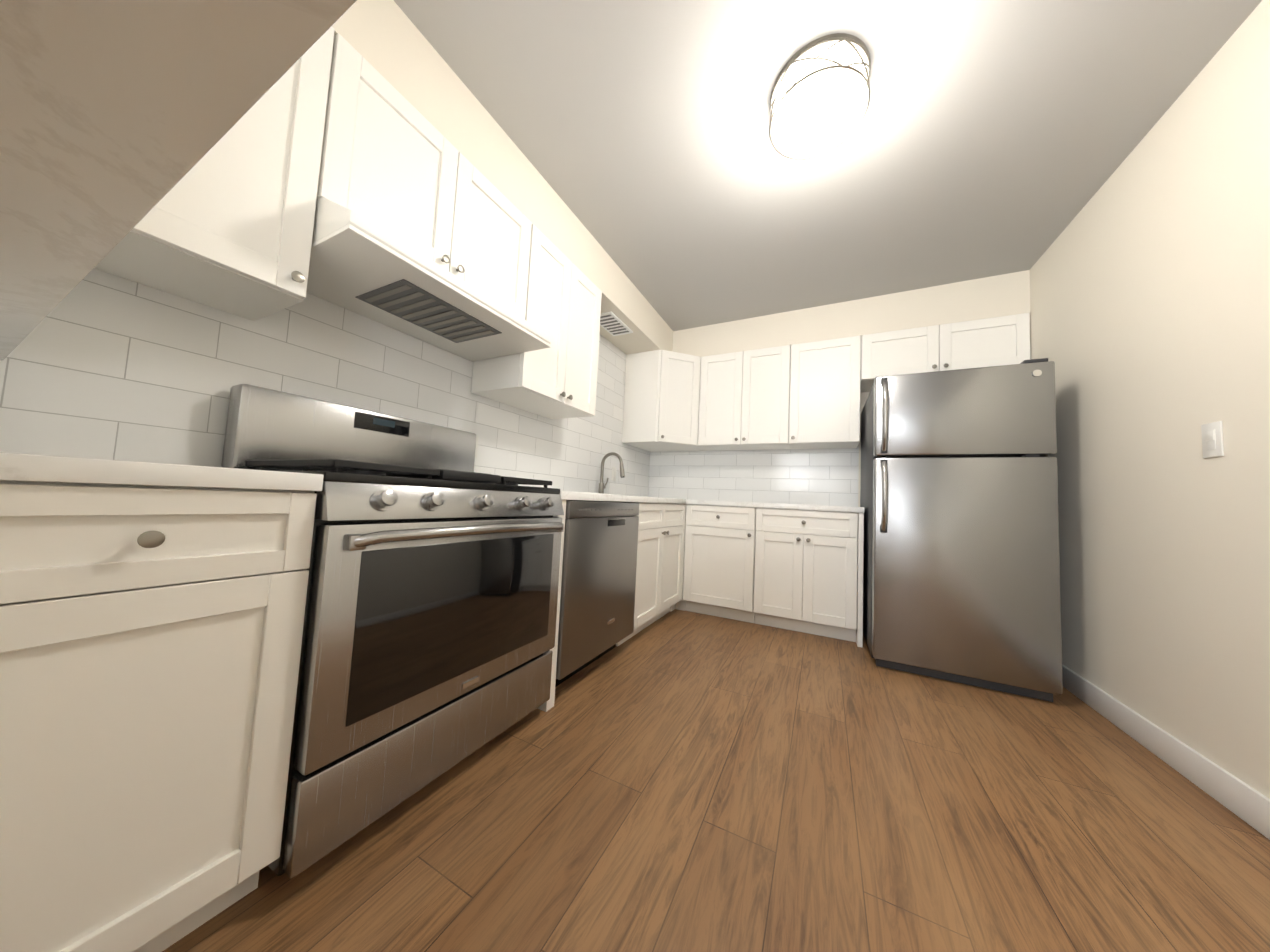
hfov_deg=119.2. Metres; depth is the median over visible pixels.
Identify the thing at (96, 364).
tile backsplash
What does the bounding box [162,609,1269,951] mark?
floor
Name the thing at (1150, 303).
wall
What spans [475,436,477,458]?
outlet
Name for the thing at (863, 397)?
wall
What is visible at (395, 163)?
upper cabinet
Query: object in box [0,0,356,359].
soffit beam
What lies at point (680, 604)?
base cabinet
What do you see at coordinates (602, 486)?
faucet
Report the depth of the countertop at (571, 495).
1.98 m
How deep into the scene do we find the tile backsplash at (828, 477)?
3.38 m
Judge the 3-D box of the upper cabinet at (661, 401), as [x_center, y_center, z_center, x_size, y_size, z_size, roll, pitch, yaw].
[0.315,-0.678,3.509,0.617,0.810,0.623,1,-4,27]
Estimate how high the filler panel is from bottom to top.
0.871 m
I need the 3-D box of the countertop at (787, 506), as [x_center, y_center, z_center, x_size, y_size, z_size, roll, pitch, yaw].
[1.110,0.241,3.022,1.233,0.038,0.634,1,-4,27]
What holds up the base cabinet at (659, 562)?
on the floor
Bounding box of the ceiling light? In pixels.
[769,33,870,159]
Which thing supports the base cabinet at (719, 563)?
on the floor
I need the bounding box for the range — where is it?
[221,384,563,877]
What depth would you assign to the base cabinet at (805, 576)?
2.59 m
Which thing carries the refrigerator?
on the floor
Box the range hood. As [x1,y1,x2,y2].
[307,197,550,361]
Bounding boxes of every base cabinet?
[0,480,316,951]
[613,501,684,645]
[670,504,686,611]
[683,504,755,622]
[753,508,863,647]
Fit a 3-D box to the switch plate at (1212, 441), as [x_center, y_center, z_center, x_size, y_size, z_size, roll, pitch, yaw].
[1.942,-0.121,1.254,0.010,0.116,0.070,1,-4,27]
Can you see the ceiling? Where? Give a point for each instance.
(988, 138)
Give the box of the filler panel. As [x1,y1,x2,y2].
[537,500,565,711]
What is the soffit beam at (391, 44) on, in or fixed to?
attached to the ceiling
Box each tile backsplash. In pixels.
[0,268,649,496]
[648,447,858,506]
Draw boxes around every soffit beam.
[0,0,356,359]
[332,0,672,354]
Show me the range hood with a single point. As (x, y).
(360, 265)
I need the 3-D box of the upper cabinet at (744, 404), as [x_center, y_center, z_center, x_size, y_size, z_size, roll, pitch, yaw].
[0.981,-0.658,3.310,0.748,0.810,0.370,1,-4,27]
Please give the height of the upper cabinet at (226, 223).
0.810 m
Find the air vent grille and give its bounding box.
[600,311,632,335]
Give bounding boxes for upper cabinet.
[94,26,334,320]
[316,33,531,319]
[471,224,601,418]
[622,350,707,451]
[698,345,790,450]
[789,335,860,448]
[860,313,1030,391]
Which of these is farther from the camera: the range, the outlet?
the outlet
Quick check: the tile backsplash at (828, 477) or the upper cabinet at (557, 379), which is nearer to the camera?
the upper cabinet at (557, 379)
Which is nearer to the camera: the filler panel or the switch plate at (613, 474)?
the filler panel
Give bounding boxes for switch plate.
[611,467,616,480]
[1201,421,1223,457]
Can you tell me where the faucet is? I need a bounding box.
[598,452,624,493]
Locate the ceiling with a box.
[394,0,1261,330]
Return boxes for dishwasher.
[555,500,638,686]
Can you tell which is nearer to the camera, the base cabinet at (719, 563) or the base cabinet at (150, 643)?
the base cabinet at (150, 643)
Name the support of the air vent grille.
attached to the soffit beam at (391, 44)
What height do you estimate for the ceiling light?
0.122 m
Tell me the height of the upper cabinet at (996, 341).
0.345 m
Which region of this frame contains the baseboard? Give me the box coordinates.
[1062,664,1269,839]
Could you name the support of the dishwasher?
on the floor
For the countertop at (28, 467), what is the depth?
0.61 m
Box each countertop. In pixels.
[0,452,323,490]
[560,491,686,503]
[687,499,863,512]
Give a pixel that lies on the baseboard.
(1246, 803)
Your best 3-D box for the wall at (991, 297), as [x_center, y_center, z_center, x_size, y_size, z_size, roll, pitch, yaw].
[1.527,-1.195,3.106,2.455,0.284,0.345,1,-4,27]
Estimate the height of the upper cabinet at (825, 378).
0.810 m
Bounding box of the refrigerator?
[860,358,1062,701]
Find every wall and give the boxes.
[672,270,1029,356]
[857,392,869,506]
[1030,0,1269,798]

